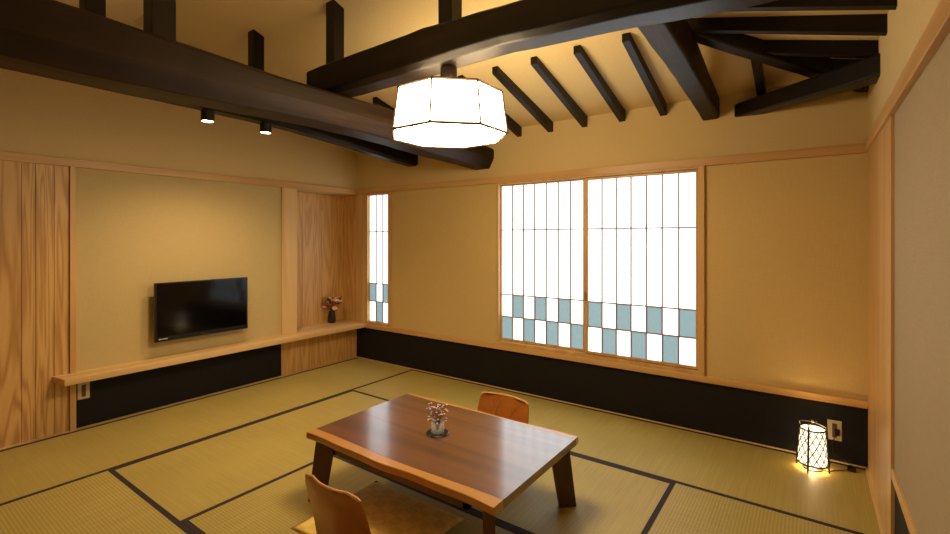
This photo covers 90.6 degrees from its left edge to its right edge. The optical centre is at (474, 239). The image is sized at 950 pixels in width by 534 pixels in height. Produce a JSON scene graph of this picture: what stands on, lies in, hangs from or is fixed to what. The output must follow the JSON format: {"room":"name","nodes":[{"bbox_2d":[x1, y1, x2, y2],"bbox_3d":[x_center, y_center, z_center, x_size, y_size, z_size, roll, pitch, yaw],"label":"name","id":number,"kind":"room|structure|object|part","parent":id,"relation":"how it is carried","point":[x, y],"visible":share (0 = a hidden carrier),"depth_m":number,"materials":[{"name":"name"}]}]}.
{"room":"traditional dwelling","nodes":[
{"label":"traditional dwelling","id":0,"kind":"room"},
{"bbox_2d":[0,21,356,447],"bbox_3d":[-2.744,-0.150,3.769,0.371,3.125,4.500,0,0,36],"label":"wall","id":1,"kind":"structure","parent":0,"point":[83,251],"depth_m":3.68,"materials":[{"name":"paint"}]},
{"bbox_3d":[-3.393,0.423,2.582,0.014,1.868,1.811,0,0,36],"label":"board panel","id":2,"kind":"part","parent":1,"relation":"part of","materials":[{"name":"brown wood"}]},
{"bbox_3d":[-2.848,0.423,3.329,0.030,1.868,0.035,0,0,36],"label":"post","id":3,"kind":"part","parent":1,"relation":"part of","materials":[{"name":"brown wood"}]},
{"bbox_2d":[77,382,89,399],"bbox_3d":[-2.815,1.089,3.384,0.010,0.120,0.070,0,0,36],"label":"wall outlet","id":4,"kind":"object","parent":1,"relation":"attached to","point":[83,389],"visible":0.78,"depth_m":3.38,"materials":[{"name":"beige plastic"}]},
{"bbox_2d":[82,384,85,396],"bbox_3d":[-2.812,1.089,3.382,0.003,0.084,0.024,0,0,36],"label":"socket","id":5,"kind":"object","parent":4,"relation":"attached to","point":[83,385],"depth_m":3.38,"materials":[{"name":"brown plastic"}]},
{"bbox_2d":[0,151,355,194],"bbox_3d":[-2.643,-0.539,3.620,0.026,0.057,4.374,0,0,36],"label":"trim","id":6,"kind":"structure","parent":1,"relation":"attached to","point":[8,156],"depth_m":3.73,"materials":[{"name":"brown wood"}]},
{"bbox_2d":[0,357,356,449],"bbox_3d":[-2.636,1.353,3.622,0.034,0.008,4.386,0,0,36],"label":"baseboard","id":7,"kind":"structure","parent":1,"relation":"attached to","point":[153,409],"depth_m":3.77,"materials":[{"name":"brown wood"}]},
{"bbox_3d":[-2.384,0.224,4.002,0.004,1.468,1.599,0,0,36],"label":"cloth panel","id":8,"kind":"part","parent":1,"relation":"part of","materials":[{"name":"beige fabric"}]},
{"bbox_3d":[-2.383,1.170,4.001,0.005,0.375,1.599,0,0,36],"label":"black panel","id":9,"kind":"part","parent":1,"relation":"part of","materials":[{"name":"black wood"}]},
{"bbox_2d":[154,277,247,342],"bbox_3d":[-2.320,0.577,3.999,0.102,0.464,0.744,0,0,36],"label":"television","id":10,"kind":"object","parent":1,"relation":"attached to","point":[182,309],"visible":1,"depth_m":3.93,"materials":[{"name":"black plastic"}]},
{"bbox_2d":[52,319,365,385],"bbox_3d":[-2.165,0.969,4.348,0.428,0.044,2.675,0,0,36],"label":"wall shelf","id":11,"kind":"object","parent":1,"relation":"attached to","point":[320,329],"visible":0.84,"depth_m":3.91,"materials":[{"name":"brown wood"}]},
{"bbox_2d":[328,311,335,322],"bbox_3d":[-1.622,0.881,5.327,0.088,0.130,0.088,0,0,36],"label":"flower vase","id":12,"kind":"object","parent":11,"relation":"on","point":[331,316],"visible":1,"depth_m":5.29,"materials":[{"name":"ceramic"}]},
{"bbox_2d":[321,296,341,311],"bbox_3d":[-1.621,0.744,5.340,0.236,0.185,0.221,0,0,4],"label":"bunch","id":13,"kind":"object","parent":12,"relation":"in","point":[330,301],"visible":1,"depth_m":5.30,"materials":[{"name":"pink plant"}]},
{"bbox_3d":[-1.640,1.171,5.039,0.006,0.372,0.949,0,0,36],"label":"board panel","id":14,"kind":"part","parent":1,"relation":"part of","materials":[{"name":"brown wood"}]},
{"bbox_2d":[56,0,888,152],"bbox_3d":[-0.938,-1.366,2.416,4.880,0.753,4.400,0,0,36],"label":"ceiling","id":15,"kind":"structure","parent":0,"point":[293,32],"depth_m":3.23,"materials":[{"name":"paint"}]},
{"bbox_2d":[373,97,393,109],"bbox_3d":[-0.593,-1.054,4.361,0.047,0.309,0.895,0,0,36],"label":"rafter","id":16,"kind":"object","parent":15,"relation":"attached to","point":[376,100],"visible":0.28,"depth_m":4.03,"materials":[{"name":"brown wood"}]},
{"bbox_2d":[458,75,521,136],"bbox_3d":[0.151,-1.054,3.828,0.047,0.309,0.895,0,0,36],"label":"rafter","id":17,"kind":"object","parent":15,"relation":"attached to","point":[514,127],"visible":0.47,"depth_m":4.05,"materials":[{"name":"brown wood"}]},
{"bbox_2d":[492,66,552,131],"bbox_3d":[0.399,-1.054,3.651,0.047,0.309,0.895,0,0,36],"label":"rafter","id":18,"kind":"object","parent":15,"relation":"attached to","point":[527,103],"visible":1,"depth_m":3.59,"materials":[{"name":"brown wood"}]},
{"bbox_2d":[531,56,587,126],"bbox_3d":[0.647,-1.054,3.473,0.047,0.309,0.895,0,0,36],"label":"rafter","id":19,"kind":"object","parent":15,"relation":"attached to","point":[540,68],"visible":1,"depth_m":3.41,"materials":[{"name":"brown wood"}]},
{"bbox_2d":[573,45,624,121],"bbox_3d":[0.895,-1.054,3.296,0.047,0.309,0.895,0,0,36],"label":"rafter","id":20,"kind":"object","parent":15,"relation":"attached to","point":[579,53],"visible":1,"depth_m":3.22,"materials":[{"name":"brown wood"}]},
{"bbox_2d":[622,32,666,115],"bbox_3d":[1.143,-1.054,3.118,0.047,0.309,0.895,0,0,36],"label":"rafter","id":21,"kind":"object","parent":15,"relation":"attached to","point":[628,41],"visible":1,"depth_m":3.04,"materials":[{"name":"brown wood"}]},
{"bbox_2d":[751,60,765,95],"bbox_3d":[1.762,-1.005,2.918,0.047,0.211,0.500,0,0,36],"label":"rafter","id":22,"kind":"object","parent":15,"relation":"attached to","point":[758,72],"visible":0.5,"depth_m":2.88,"materials":[{"name":"brown wood"}]},
{"bbox_2d":[693,33,868,91],"bbox_3d":[1.782,-1.051,2.695,1.216,0.384,0.093,0,0,-9],"label":"rafter","id":23,"kind":"object","parent":15,"relation":"attached to","point":[741,45],"visible":0.34,"depth_m":2.65,"materials":[{"name":"brown wood"}]},
{"bbox_2d":[687,14,887,35],"bbox_3d":[1.499,-1.050,2.317,0.860,0.300,0.047,0,0,36],"label":"rafter","id":24,"kind":"object","parent":15,"relation":"attached to","point":[852,24],"visible":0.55,"depth_m":2.26,"materials":[{"name":"brown wood"}]},
{"bbox_2d":[726,0,896,11],"bbox_3d":[1.329,-1.050,2.079,0.860,0.300,0.047,0,0,36],"label":"rafter","id":25,"kind":"object","parent":15,"relation":"attached to","point":[779,5],"visible":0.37,"depth_m":1.97,"materials":[{"name":"brown wood"}]},
{"bbox_2d":[764,40,878,58],"bbox_3d":[1.829,-1.009,2.495,0.530,0.218,0.047,0,0,36],"label":"rafter","id":26,"kind":"object","parent":15,"relation":"attached to","point":[856,49],"visible":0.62,"depth_m":2.47,"materials":[{"name":"brown wood"}]},
{"bbox_2d":[833,58,861,69],"bbox_3d":[2.141,-0.968,2.647,0.200,0.135,0.047,0,0,36],"label":"rafter","id":27,"kind":"object","parent":15,"relation":"attached to","point":[837,62],"visible":0.21,"depth_m":2.66,"materials":[{"name":"brown wood"}]},
{"bbox_2d":[356,84,867,470],"bbox_3d":[0.420,0.202,4.203,5.010,2.422,0.112,0,0,36],"label":"wall","id":28,"kind":"structure","parent":0,"point":[786,241],"depth_m":3.23,"materials":[{"name":"paint"}]},
{"bbox_2d":[0,0,493,169],"bbox_3d":[-1.211,-0.799,2.629,0.303,0.295,4.531,0,0,36],"label":"roof beam","id":29,"kind":"structure","parent":28,"relation":"attached to","point":[52,39],"depth_m":2.16,"materials":[{"name":"brown wood"}]},
{"bbox_2d":[143,0,175,40],"bbox_3d":[-1.462,-1.213,2.182,0.100,0.642,0.100,0,0,36],"label":"post","id":30,"kind":"object","parent":29,"relation":"on","point":[159,16],"visible":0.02,"depth_m":2.15,"materials":[{"name":"brown wood"}]},
{"bbox_2d":[248,29,263,70],"bbox_3d":[-1.620,-1.278,3.482,0.082,0.531,0.082,0,0,36],"label":"post","id":31,"kind":"object","parent":29,"relation":"on","point":[255,40],"visible":0.37,"depth_m":3.45,"materials":[{"name":"brown wood"}]},
{"bbox_2d":[307,0,776,96],"bbox_3d":[0.158,-0.979,2.264,2.960,0.289,0.197,0,0,36],"label":"roof beam","id":32,"kind":"structure","parent":29,"relation":"on","point":[521,25],"depth_m":2.22,"materials":[{"name":"brown wood"}]},
{"bbox_2d":[326,0,343,63],"bbox_3d":[-0.899,-1.300,3.021,0.082,0.455,0.082,0,0,36],"label":"post","id":33,"kind":"object","parent":32,"relation":"on","point":[334,11],"visible":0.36,"depth_m":2.99,"materials":[{"name":"brown wood"}]},
{"bbox_2d":[391,65,508,147],"bbox_3d":[-0.139,-0.725,2.493,0.596,0.370,0.596,0,0,36],"label":"pendant lamp","id":34,"kind":"object","parent":32,"relation":"hanging from","point":[446,110],"visible":1,"depth_m":2.29,"materials":[{"name":"beige paper"}]},
{"bbox_2d":[395,123,503,146],"bbox_3d":[-0.139,-0.543,2.493,0.556,0.001,0.556,0,0,36],"label":"diffuser","id":35,"kind":"object","parent":34,"relation":"attached to","point":[430,134],"depth_m":2.47,"materials":[{"name":"white plastic"}]},
{"bbox_3d":[-0.139,-0.657,2.493,0.576,0.211,0.576,0,0,36],"label":"lamp shade","id":36,"kind":"part","parent":34,"relation":"part of","materials":[{"name":"beige paper"}]},
{"bbox_2d":[438,0,461,23],"bbox_3d":[-0.130,-1.300,2.471,0.090,0.455,0.090,0,0,36],"label":"post","id":37,"kind":"object","parent":32,"relation":"on","point":[448,10],"visible":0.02,"depth_m":2.44,"materials":[{"name":"brown wood"}]},
{"bbox_2d":[92,87,417,166],"bbox_3d":[-1.926,-0.935,3.141,0.165,0.358,4.530,0,0,36],"label":"roof beam","id":38,"kind":"structure","parent":28,"relation":"attached to","point":[383,152],"depth_m":4.03,"materials":[{"name":"brown wood"}]},
{"bbox_2d":[79,0,105,16],"bbox_3d":[-2.220,-1.279,2.730,0.100,0.514,0.100,0,0,36],"label":"post","id":39,"kind":"object","parent":38,"relation":"on","point":[98,7],"visible":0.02,"depth_m":2.70,"materials":[{"name":"brown wood"}]},
{"bbox_2d":[201,109,214,122],"bbox_3d":[-1.847,-0.868,3.251,0.084,0.110,0.084,0,0,36],"label":"spotlight","id":40,"kind":"object","parent":38,"relation":"attached to","point":[207,115],"visible":0.94,"depth_m":3.22,"materials":[{"name":"black metal"}]},
{"bbox_2d":[260,123,271,133],"bbox_3d":[-1.600,-0.868,3.596,0.084,0.110,0.084,0,0,36],"label":"spotlight","id":41,"kind":"object","parent":38,"relation":"attached to","point":[265,128],"visible":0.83,"depth_m":3.56,"materials":[{"name":"black metal"}]},
{"bbox_2d":[365,192,391,327],"bbox_3d":[-1.054,0.222,5.221,0.403,1.465,0.072,0,0,36],"label":"window","id":42,"kind":"structure","parent":28,"relation":"in","point":[378,206],"depth_m":5.24,"materials":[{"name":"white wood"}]},
{"bbox_3d":[-1.058,0.215,5.222,0.323,1.409,0.024,0,0,36],"label":"sash","id":43,"kind":"part","parent":42,"relation":"part of","materials":[{"name":"white paper"}]},
{"bbox_3d":[-1.056,0.215,5.226,0.315,1.401,0.002,0,0,36],"label":"paper pane","id":44,"kind":"part","parent":42,"relation":"part of","materials":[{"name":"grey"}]},
{"bbox_3d":[-1.056,0.706,5.226,0.315,0.419,0.002,0,0,36],"label":"blue pane","id":45,"kind":"part","parent":42,"relation":"part of","materials":[{"name":"blue paper"}]},
{"bbox_2d":[496,166,704,375],"bbox_3d":[0.919,0.222,3.811,1.727,1.465,0.090,0,0,36],"label":"window","id":46,"kind":"structure","parent":28,"relation":"in","point":[613,265],"depth_m":3.70,"materials":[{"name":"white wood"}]},
{"bbox_3d":[0.568,0.214,4.074,0.806,1.410,0.024,0,0,36],"label":"sash","id":47,"kind":"part","parent":46,"relation":"part of","materials":[{"name":"white paper"}]},
{"bbox_3d":[0.571,0.210,4.078,0.784,1.378,0.002,0,0,36],"label":"paper pane","id":48,"kind":"part","parent":46,"relation":"part of","materials":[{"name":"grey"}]},
{"bbox_3d":[0.571,0.701,4.078,0.784,0.397,0.002,0,0,36],"label":"blue pane","id":49,"kind":"part","parent":46,"relation":"part of","materials":[{"name":"blue paper"}]},
{"bbox_3d":[1.239,0.214,3.559,0.858,1.410,0.024,0,0,36],"label":"sash","id":50,"kind":"part","parent":46,"relation":"part of","materials":[{"name":"white paper"}]},
{"bbox_3d":[1.242,0.213,3.563,0.798,1.372,0.002,0,0,36],"label":"paper pane","id":51,"kind":"part","parent":46,"relation":"part of","materials":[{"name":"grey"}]},
{"bbox_3d":[1.242,0.701,3.563,0.798,0.397,0.002,0,0,36],"label":"blue pane","id":52,"kind":"part","parent":46,"relation":"part of","materials":[{"name":"blue paper"}]},
{"bbox_2d":[356,143,867,194],"bbox_3d":[0.472,-0.539,4.096,4.540,0.057,0.026,0,0,36],"label":"trim","id":53,"kind":"structure","parent":28,"relation":"attached to","point":[858,148],"depth_m":3.47,"materials":[{"name":"brown wood"}]},
{"bbox_2d":[356,356,867,467],"bbox_3d":[0.476,1.353,4.100,4.540,0.008,0.014,0,0,36],"label":"baseboard","id":54,"kind":"structure","parent":28,"relation":"attached to","point":[356,356],"depth_m":3.59,"materials":[{"name":"brown wood"}]},
{"bbox_3d":[0.479,1.177,4.104,4.540,0.360,0.005,0,0,36],"label":"black panel","id":55,"kind":"part","parent":28,"relation":"part of","materials":[{"name":"black wood"}]},
{"bbox_2d":[366,324,867,408],"bbox_3d":[0.547,0.976,4.037,4.350,0.043,0.034,0,0,36],"label":"trim","id":56,"kind":"structure","parent":28,"relation":"attached to","point":[853,402],"depth_m":3.44,"materials":[{"name":"brown wood"}]},
{"bbox_3d":[0.713,0.222,3.937,3.965,1.465,0.004,0,0,36],"label":"cloth panel","id":57,"kind":"part","parent":28,"relation":"part of","materials":[{"name":"beige fabric"}]},
{"bbox_2d":[638,19,719,120],"bbox_3d":[1.194,-0.981,2.649,0.130,0.310,1.700,0,0,36],"label":"roof beam","id":58,"kind":"structure","parent":28,"relation":"attached to","point":[675,43],"depth_m":2.49,"materials":[{"name":"brown wood"}]},
{"bbox_2d":[734,53,879,116],"bbox_3d":[1.917,-0.854,2.757,0.132,0.121,0.970,0,0,-13],"label":"beam","id":59,"kind":"structure","parent":28,"relation":"attached to","point":[864,72],"depth_m":2.61,"materials":[{"name":"brown wood"}]},
{"bbox_2d":[827,419,841,441],"bbox_3d":[2.192,1.165,2.868,0.070,0.120,0.010,0,0,36],"label":"wall outlet","id":60,"kind":"object","parent":28,"relation":"attached to","point":[831,424],"visible":0.88,"depth_m":2.87,"materials":[{"name":"beige plastic"}]},
{"bbox_2d":[832,423,836,437],"bbox_3d":[2.190,1.165,2.865,0.024,0.084,0.003,0,0,36],"label":"socket","id":61,"kind":"object","parent":60,"relation":"attached to","point":[834,425],"depth_m":2.87,"materials":[{"name":"brown plastic"}]},
{"bbox_2d":[868,0,949,533],"bbox_3d":[1.069,0.202,0.918,0.132,2.422,4.500,0,0,36],"label":"wall","id":62,"kind":"structure","parent":0,"point":[909,159],"depth_m":1.62,"materials":[{"name":"paint"}]},
{"bbox_2d":[865,467,883,533],"bbox_3d":[1.048,1.353,0.986,0.044,0.008,4.386,0,0,36],"label":"baseboard","id":63,"kind":"structure","parent":62,"relation":"attached to","point":[881,530],"depth_m":2.40,"materials":[{"name":"brown wood"}]},
{"bbox_3d":[2.050,0.417,2.374,0.030,1.880,0.990,0,0,36],"label":"board panel","id":64,"kind":"part","parent":62,"relation":"part of","materials":[{"name":"brown wood"}]},
{"bbox_3d":[1.757,0.417,1.965,0.032,1.880,0.016,0,0,36],"label":"post","id":65,"kind":"part","parent":62,"relation":"part of","materials":[{"name":"brown wood"}]},
{"bbox_3d":[0.770,1.173,0.575,0.019,0.370,3.394,0,0,36],"label":"black panel","id":66,"kind":"part","parent":62,"relation":"part of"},
{"bbox_2d":[891,469,917,533],"bbox_3d":[0.765,0.980,0.578,0.030,0.045,3.394,0,0,36],"label":"trim","id":67,"kind":"structure","parent":62,"relation":"attached to","point":[906,512],"depth_m":1.72,"materials":[{"name":"brown wood"}]},
{"bbox_2d":[866,0,949,150],"bbox_3d":[1.046,-0.555,0.980,0.042,0.074,4.374,0,0,36],"label":"trim","id":68,"kind":"structure","parent":62,"relation":"attached to","point":[937,29],"depth_m":1.44,"materials":[{"name":"brown wood"}]},
{"bbox_3d":[0.769,0.233,0.575,0.020,1.510,3.394,0,0,36],"label":"cloth panel","id":69,"kind":"part","parent":62,"relation":"part of","materials":[{"name":"beige fabric"}]},
{"bbox_3d":[-0.881,1.438,2.375,5.000,0.160,4.600,0,0,36],"label":"floor","id":70,"kind":"structure","parent":0,"visible":0},
{"bbox_2d":[0,469,195,533],"bbox_3d":[-1.655,1.384,1.891,1.819,0.056,0.881,0,0,36],"label":"mat","id":71,"kind":"object","parent":70,"relation":"on","point":[106,502],"visible":1,"depth_m":2.34,"materials":[{"name":"beige wicker"}]},
{"bbox_2d":[0,398,255,505],"bbox_3d":[-2.496,1.384,3.035,0.878,0.056,1.763,0,0,36],"label":"mat","id":72,"kind":"object","parent":70,"relation":"on","point":[29,469],"visible":0.7,"depth_m":3.08,"materials":[{"name":"wicker"}]},
{"bbox_2d":[114,391,386,522],"bbox_3d":[-1.255,1.384,3.231,0.909,0.056,1.763,0,0,36],"label":"mat","id":73,"kind":"object","parent":70,"relation":"on","point":[189,481],"visible":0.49,"depth_m":2.87,"materials":[{"name":"wicker"}]},
{"bbox_2d":[201,357,412,421],"bbox_3d":[-1.486,1.384,4.446,0.878,0.056,1.706,0,0,36],"label":"mat","id":74,"kind":"object","parent":70,"relation":"on","point":[263,400],"visible":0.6,"depth_m":4.30,"materials":[{"name":"wicker"}]},
{"bbox_2d":[183,455,524,533],"bbox_3d":[-0.408,1.384,2.083,1.804,0.056,0.881,0,0,36],"label":"mat","id":75,"kind":"object","parent":70,"relation":"on","point":[276,507],"visible":0.47,"depth_m":2.38,"materials":[{"name":"beige wicker"}]},
{"bbox_2d":[305,473,370,533],"bbox_3d":[-0.453,1.155,2.037,0.380,0.373,0.475,0,0,36],"label":"chair","id":76,"kind":"object","parent":75,"relation":"on","point":[335,511],"visible":0.82,"depth_m":1.84,"materials":[{"name":"brown wood"}]},
{"bbox_2d":[290,481,463,533],"bbox_3d":[-0.442,1.297,2.156,0.596,0.040,0.516,0,0,36],"label":"floor cushion","id":77,"kind":"object","parent":75,"relation":"on","point":[388,510],"visible":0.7,"depth_m":2.18,"materials":[{"name":"fabric"}]},
{"bbox_2d":[306,393,577,533],"bbox_3d":[-0.179,1.182,2.424,1.175,0.350,0.794,0,0,36],"label":"table","id":78,"kind":"object","parent":75,"relation":"on","point":[485,461],"visible":0.97,"depth_m":2.31,"materials":[{"name":"brown wood"}]},
{"bbox_3d":[-0.797,1.200,2.458,0.139,0.315,0.034,0,0,-9],"label":"leg","id":79,"kind":"part","parent":78,"relation":"part of","materials":[{"name":"brown wood"}]},
{"bbox_2d":[426,428,448,437],"bbox_3d":[-0.194,1.004,2.443,0.120,0.006,0.120,0,0,36],"label":"coaster","id":80,"kind":"object","parent":78,"relation":"on","point":[433,432],"visible":0.96,"depth_m":2.44,"materials":[{"name":"black plastic"}]},
{"bbox_3d":[-0.194,0.974,2.443,0.069,0.052,0.069,0,0,36],"label":"glass vase","id":81,"kind":"object","parent":80,"relation":"on","visible":0},
{"bbox_2d":[426,402,447,429],"bbox_3d":[-0.192,0.920,2.439,0.116,0.138,0.116,0,0,-17],"label":"sprigs","id":82,"kind":"object","parent":81,"relation":"in","point":[438,422],"visible":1,"depth_m":2.44,"materials":[{"name":"pink plant"}]},
{"bbox_3d":[0.056,1.200,1.847,0.034,0.315,0.139,0,0,-9],"label":"leg","id":83,"kind":"part","parent":78,"relation":"part of","materials":[{"name":"brown wood"}]},
{"bbox_3d":[0.444,1.200,2.390,0.139,0.315,0.034,0,0,-9],"label":"leg","id":84,"kind":"part","parent":78,"relation":"part of","materials":[{"name":"brown wood"}]},
{"bbox_2d":[351,370,578,428],"bbox_3d":[-0.132,1.384,4.019,1.819,0.056,0.824,0,0,36],"label":"mat","id":85,"kind":"object","parent":70,"relation":"on","point":[543,412],"visible":0.48,"depth_m":4.16,"materials":[{"name":"wicker"}]},
{"bbox_2d":[469,453,670,533],"bbox_3d":[0.106,1.384,2.800,1.804,0.056,0.881,0,0,36],"label":"mat","id":86,"kind":"object","parent":70,"relation":"on","point":[610,499],"visible":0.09,"depth_m":2.42,"materials":[{"name":"wicker"}]},
{"bbox_2d":[477,391,528,423],"bbox_3d":[0.062,1.155,2.745,0.380,0.373,0.475,0,0,36],"label":"chair","id":87,"kind":"object","parent":86,"relation":"on","point":[506,406],"visible":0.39,"depth_m":2.92,"materials":[{"name":"brown wood"}]},
{"bbox_2d":[548,406,879,533],"bbox_3d":[1.337,1.384,2.968,1.792,0.056,0.824,0,0,36],"label":"mat","id":88,"kind":"object","parent":70,"relation":"on","point":[772,479],"visible":0.69,"depth_m":2.79,"materials":[{"name":"wicker"}]},
{"bbox_2d":[796,420,855,473],"bbox_3d":[2.079,1.215,2.797,0.317,0.285,0.164,0,0,-5],"label":"lantern","id":89,"kind":"object","parent":88,"relation":"on","point":[812,451],"visible":1,"depth_m":2.74,"materials":[{"name":"beige paper"}]},
{"bbox_3d":[1.956,1.226,2.848,0.011,0.263,0.025,0,0,-38],"label":"leg","id":90,"kind":"part","parent":89,"relation":"part of","materials":[{"name":"black metal"}]},
{"bbox_3d":[1.943,1.226,2.743,0.025,0.263,0.011,0,0,-38],"label":"leg","id":91,"kind":"part","parent":89,"relation":"part of","materials":[{"name":"black metal"}]},
{"bbox_3d":[2.002,1.222,2.789,0.152,0.201,0.152,0,0,36],"label":"lamp shade","id":92,"kind":"part","parent":89,"relation":"part of","materials":[{"name":"beige paper"}]},
{"bbox_3d":[2.002,1.355,2.789,0.100,0.006,0.100,0,0,36],"label":"plate","id":93,"kind":"part","parent":89,"relation":"part of","materials":[{"name":"white metal"}]},
{"bbox_3d":[2.002,1.089,2.789,0.130,0.017,0.130,0,0,36],"label":"handle","id":94,"kind":"part","parent":89,"relation":"part of","materials":[{"name":"black metal"}]},
{"bbox_3d":[2.049,1.226,2.731,0.011,0.263,0.025,0,0,-38],"label":"leg","id":95,"kind":"part","parent":89,"relation":"part of","materials":[{"name":"black metal"}]},
{"bbox_3d":[2.136,1.270,2.770,0.189,0.171,0.121,0,0,-32],"label":"power cord","id":96,"kind":"part","parent":89,"relation":"part of","materials":[{"name":"black metal"}]},
{"bbox_2d":[847,466,855,472],"bbox_3d":[2.201,1.345,2.750,0.040,0.023,0.028,0,0,36],"label":"switch","id":97,"kind":"object","parent":89,"relation":"attached to","point":[849,468],"depth_m":2.74,"materials":[{"name":"black plastic"}]},
{"bbox_2d":[641,482,852,533],"bbox_3d":[0.948,1.384,1.655,0.897,0.056,1.763,0,0,36],"label":"mat","id":98,"kind":"object","parent":70,"relation":"on","point":[681,509],"visible":1,"depth_m":2.29,"materials":[{"name":"beige wicker"}]}
]}

